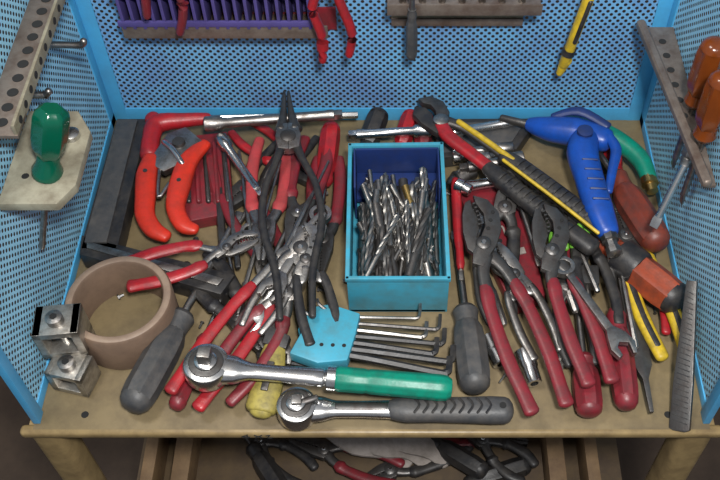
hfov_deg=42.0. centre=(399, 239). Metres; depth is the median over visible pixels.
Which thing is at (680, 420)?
rasp
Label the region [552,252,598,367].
pliers
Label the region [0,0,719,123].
wall
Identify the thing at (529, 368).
socket
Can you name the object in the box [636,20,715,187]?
wall shelf
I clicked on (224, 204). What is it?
pliers
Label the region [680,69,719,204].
screwdriver
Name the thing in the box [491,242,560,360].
pliers
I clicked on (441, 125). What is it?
cutter
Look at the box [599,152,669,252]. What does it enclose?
screwdriver
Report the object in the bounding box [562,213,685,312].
screwdriver
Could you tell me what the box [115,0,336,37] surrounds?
tool rack
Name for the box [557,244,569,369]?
screwdriver
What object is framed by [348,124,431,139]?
bar
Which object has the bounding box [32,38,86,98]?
hook
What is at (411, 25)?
screwdriver
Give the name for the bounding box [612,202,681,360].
pliers
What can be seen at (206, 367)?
wrench
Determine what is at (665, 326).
pliers
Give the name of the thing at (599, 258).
pliers
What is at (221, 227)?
pin punch
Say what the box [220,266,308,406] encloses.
pliers
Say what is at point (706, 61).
screwdriver
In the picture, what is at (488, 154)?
socket
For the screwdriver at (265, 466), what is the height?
0.029 m
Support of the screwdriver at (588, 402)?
in the workbench
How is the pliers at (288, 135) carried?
on the pliers at (175, 383)
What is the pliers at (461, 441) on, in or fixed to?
in the drawer
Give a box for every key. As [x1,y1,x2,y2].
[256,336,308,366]
[290,298,455,375]
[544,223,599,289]
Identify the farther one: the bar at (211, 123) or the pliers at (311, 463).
the pliers at (311, 463)
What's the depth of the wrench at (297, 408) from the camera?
0.89 m
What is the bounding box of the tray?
[33,120,709,428]
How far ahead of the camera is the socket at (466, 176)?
1.08 m
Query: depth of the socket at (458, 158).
1.09 m
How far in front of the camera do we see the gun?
1.04 m
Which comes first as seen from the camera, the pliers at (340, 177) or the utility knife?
the utility knife
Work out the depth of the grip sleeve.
0.97 m
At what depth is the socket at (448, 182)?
1.08 m
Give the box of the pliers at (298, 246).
[239,212,326,335]
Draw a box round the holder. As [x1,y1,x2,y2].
[186,132,234,227]
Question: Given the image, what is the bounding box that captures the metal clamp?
[31,303,100,397]
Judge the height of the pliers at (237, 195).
0.015 m
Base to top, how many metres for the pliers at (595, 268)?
0.025 m
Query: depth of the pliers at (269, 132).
1.11 m
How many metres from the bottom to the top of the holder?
0.021 m
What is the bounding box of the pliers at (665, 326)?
[659,309,670,334]
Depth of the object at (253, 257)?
0.99 m
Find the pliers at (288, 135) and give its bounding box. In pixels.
[258,90,325,320]
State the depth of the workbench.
1.01 m
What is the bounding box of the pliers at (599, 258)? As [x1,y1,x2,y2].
[567,215,623,323]
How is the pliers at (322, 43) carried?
hanging from the workbench
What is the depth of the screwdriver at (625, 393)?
0.91 m
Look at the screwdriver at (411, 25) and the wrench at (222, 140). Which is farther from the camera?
the wrench at (222, 140)
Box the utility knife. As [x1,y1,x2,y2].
[246,326,290,418]
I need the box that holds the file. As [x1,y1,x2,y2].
[617,224,653,413]
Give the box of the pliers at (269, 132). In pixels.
[228,125,307,185]
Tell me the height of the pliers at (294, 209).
0.017 m
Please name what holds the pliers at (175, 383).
on the workbench
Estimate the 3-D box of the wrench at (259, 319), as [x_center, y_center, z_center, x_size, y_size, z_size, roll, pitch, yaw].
[-0.126,0.039,0.965,0.023,0.024,0.131,20,55,15]
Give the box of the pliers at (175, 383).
[164,225,326,411]
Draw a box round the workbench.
[0,0,719,479]
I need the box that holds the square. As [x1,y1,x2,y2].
[80,119,234,305]
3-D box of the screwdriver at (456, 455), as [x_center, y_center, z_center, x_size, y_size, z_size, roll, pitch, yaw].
[0.043,0.266,1.255,0.172,0.030,0.028,31,58,21]
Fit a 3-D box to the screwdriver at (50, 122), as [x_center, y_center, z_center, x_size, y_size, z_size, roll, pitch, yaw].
[-0.313,-0.056,0.839,0.071,0.156,0.030,-24,56,-17]
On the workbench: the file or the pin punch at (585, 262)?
the file
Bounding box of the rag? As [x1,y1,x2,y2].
[326,438,447,468]
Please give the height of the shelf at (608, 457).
0.010 m
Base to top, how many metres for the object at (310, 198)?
0.011 m
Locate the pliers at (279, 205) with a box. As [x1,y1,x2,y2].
[245,137,290,265]
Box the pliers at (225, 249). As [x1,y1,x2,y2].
[126,230,258,292]
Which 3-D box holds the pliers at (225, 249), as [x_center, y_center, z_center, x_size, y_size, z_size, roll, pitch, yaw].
[-0.215,0.018,0.976,0.142,0.015,0.054,-14,54,-11]
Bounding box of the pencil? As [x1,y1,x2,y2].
[556,0,593,75]
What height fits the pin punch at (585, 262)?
0.007 m
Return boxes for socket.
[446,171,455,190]
[451,150,467,164]
[453,170,477,180]
[453,178,472,195]
[480,151,496,158]
[485,332,501,368]
[515,347,541,386]
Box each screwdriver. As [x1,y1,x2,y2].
[30,102,69,249]
[120,211,243,413]
[169,300,221,410]
[202,153,234,272]
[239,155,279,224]
[245,438,286,479]
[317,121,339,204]
[360,107,387,142]
[395,109,415,142]
[406,0,417,60]
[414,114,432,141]
[431,438,488,479]
[451,177,464,279]
[451,231,490,394]
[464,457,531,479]
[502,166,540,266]
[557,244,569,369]
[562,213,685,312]
[572,313,602,418]
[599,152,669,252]
[603,149,622,168]
[606,256,638,410]
[650,141,705,228]
[671,36,719,167]
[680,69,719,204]
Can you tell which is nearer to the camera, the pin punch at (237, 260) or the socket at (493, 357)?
the socket at (493, 357)
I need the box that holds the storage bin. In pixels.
[345,142,450,311]
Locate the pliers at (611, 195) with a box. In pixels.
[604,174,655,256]
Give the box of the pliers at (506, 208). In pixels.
[479,170,520,260]
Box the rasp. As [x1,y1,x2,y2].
[669,280,697,431]
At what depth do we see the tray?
0.97 m
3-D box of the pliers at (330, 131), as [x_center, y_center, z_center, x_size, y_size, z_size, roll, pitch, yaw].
[-0.083,-0.054,1.056,0.025,0.025,0.210,0,53,0]
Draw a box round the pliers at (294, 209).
[284,135,332,242]
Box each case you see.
[435,119,531,166]
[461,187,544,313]
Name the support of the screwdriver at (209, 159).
in the workbench
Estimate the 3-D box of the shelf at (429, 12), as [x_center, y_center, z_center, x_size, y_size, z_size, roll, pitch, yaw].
[0.068,-0.250,0.994,0.162,0.075,0.036,0,53,0]
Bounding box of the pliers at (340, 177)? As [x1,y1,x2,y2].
[306,155,346,271]
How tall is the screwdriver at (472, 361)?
0.033 m
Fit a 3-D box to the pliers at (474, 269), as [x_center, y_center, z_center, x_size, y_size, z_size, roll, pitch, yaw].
[0.099,0.025,0.996,0.045,0.016,0.150,0,53,0]
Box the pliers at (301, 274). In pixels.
[292,222,339,346]
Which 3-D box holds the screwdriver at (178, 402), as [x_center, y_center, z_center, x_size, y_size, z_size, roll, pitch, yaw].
[-0.203,0.107,0.946,0.020,0.020,0.146,8,53,6]
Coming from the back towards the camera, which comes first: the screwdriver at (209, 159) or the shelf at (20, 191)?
the screwdriver at (209, 159)
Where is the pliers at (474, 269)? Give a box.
[472,209,517,325]
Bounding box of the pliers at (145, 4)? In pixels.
[141,0,188,35]
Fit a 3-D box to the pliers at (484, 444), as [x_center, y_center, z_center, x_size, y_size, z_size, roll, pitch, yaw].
[0.123,0.275,1.250,0.127,0.015,0.054,33,59,23]
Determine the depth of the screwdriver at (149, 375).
0.91 m
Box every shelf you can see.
[0,0,65,138]
[0,111,92,209]
[137,438,621,479]
[387,0,542,25]
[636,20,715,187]
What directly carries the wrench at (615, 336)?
on the pliers at (550, 254)
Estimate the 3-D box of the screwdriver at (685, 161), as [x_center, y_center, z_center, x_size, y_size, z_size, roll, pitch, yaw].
[0.272,-0.060,0.924,0.018,0.086,0.066,34,60,23]
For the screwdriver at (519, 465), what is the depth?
1.23 m
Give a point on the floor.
(21, 458)
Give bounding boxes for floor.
[0,126,719,479]
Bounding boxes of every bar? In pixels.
[203,109,342,131]
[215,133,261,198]
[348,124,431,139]
[452,120,514,136]
[459,151,524,172]
[467,178,523,190]
[472,141,513,151]
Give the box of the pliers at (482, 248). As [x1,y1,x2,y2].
[462,196,573,416]
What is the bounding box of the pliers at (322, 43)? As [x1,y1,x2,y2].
[307,0,356,63]
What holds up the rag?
in the drawer
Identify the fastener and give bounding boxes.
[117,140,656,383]
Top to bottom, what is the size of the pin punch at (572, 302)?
0.011 m
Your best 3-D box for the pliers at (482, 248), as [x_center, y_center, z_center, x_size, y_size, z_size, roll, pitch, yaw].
[0.106,0.059,0.945,0.057,0.038,0.248,-14,54,-10]
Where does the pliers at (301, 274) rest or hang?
on the key at (336, 343)
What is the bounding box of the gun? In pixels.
[499,107,622,257]
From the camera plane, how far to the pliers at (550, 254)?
0.94 m
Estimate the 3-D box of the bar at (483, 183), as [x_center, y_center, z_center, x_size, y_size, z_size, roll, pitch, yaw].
[0.104,-0.066,1.063,0.080,0.018,0.018,-9,53,-7]
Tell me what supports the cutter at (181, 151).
in the workbench
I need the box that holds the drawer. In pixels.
[140,438,600,479]
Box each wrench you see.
[183,344,452,400]
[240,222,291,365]
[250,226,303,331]
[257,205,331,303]
[276,387,513,430]
[557,256,636,360]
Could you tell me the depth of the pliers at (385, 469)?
1.24 m
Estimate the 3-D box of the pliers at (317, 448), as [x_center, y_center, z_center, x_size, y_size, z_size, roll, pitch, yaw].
[-0.073,0.287,1.240,0.157,0.015,0.054,15,54,11]
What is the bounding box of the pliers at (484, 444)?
[466,438,538,479]
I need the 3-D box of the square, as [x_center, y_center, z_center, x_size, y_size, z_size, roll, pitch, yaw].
[-0.297,-0.023,1.044,0.134,0.028,0.296,-24,56,-17]
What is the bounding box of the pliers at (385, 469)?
[367,446,473,478]
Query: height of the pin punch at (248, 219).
0.008 m
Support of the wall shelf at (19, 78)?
attached to the workbench
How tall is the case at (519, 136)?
0.020 m
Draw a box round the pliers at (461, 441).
[443,438,527,447]
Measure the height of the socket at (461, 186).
0.016 m
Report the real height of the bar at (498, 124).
0.015 m
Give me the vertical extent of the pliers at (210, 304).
0.015 m
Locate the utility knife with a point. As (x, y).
(262, 399)
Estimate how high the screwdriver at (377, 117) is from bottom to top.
0.033 m
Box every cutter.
[134,127,210,241]
[413,96,600,255]
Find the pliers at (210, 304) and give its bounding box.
[185,251,263,352]
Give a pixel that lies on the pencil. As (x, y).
(569, 49)
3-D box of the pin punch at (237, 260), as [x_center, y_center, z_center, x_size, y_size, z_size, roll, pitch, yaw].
[-0.186,-0.030,1.040,0.007,0.007,0.153,-9,53,-7]
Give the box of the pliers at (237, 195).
[232,126,319,209]
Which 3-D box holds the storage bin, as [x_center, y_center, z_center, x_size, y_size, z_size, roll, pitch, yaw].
[-0.004,-0.017,1.018,0.109,0.062,0.188,0,53,0]
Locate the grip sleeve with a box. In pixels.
[609,240,652,281]
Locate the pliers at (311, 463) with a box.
[243,438,318,479]
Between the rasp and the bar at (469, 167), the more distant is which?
the bar at (469, 167)
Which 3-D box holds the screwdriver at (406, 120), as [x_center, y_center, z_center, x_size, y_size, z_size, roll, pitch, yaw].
[0.005,-0.124,1.114,0.021,0.028,0.075,13,54,9]
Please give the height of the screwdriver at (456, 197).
0.016 m
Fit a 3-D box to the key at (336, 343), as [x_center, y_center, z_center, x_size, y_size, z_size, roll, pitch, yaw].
[-0.025,0.094,0.932,0.163,0.027,0.084,0,53,0]
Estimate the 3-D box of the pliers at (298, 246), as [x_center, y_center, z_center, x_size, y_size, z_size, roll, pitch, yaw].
[-0.115,0.030,0.966,0.037,0.025,0.152,22,56,16]
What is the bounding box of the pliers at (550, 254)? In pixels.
[531,204,619,387]
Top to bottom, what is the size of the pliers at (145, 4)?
0.132 m
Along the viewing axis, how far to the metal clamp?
0.90 m
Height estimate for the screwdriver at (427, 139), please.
0.028 m
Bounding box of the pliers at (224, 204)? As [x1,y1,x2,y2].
[220,186,303,299]
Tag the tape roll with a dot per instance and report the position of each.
(108, 278)
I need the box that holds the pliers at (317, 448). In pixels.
[289,438,404,479]
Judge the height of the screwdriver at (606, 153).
0.024 m
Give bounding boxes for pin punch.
[216,187,227,296]
[225,162,240,269]
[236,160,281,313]
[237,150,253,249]
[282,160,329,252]
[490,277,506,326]
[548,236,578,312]
[563,213,599,292]
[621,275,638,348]
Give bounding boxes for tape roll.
[64,256,178,369]
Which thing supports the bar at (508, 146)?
on the case at (519, 136)
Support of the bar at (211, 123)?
on the workbench

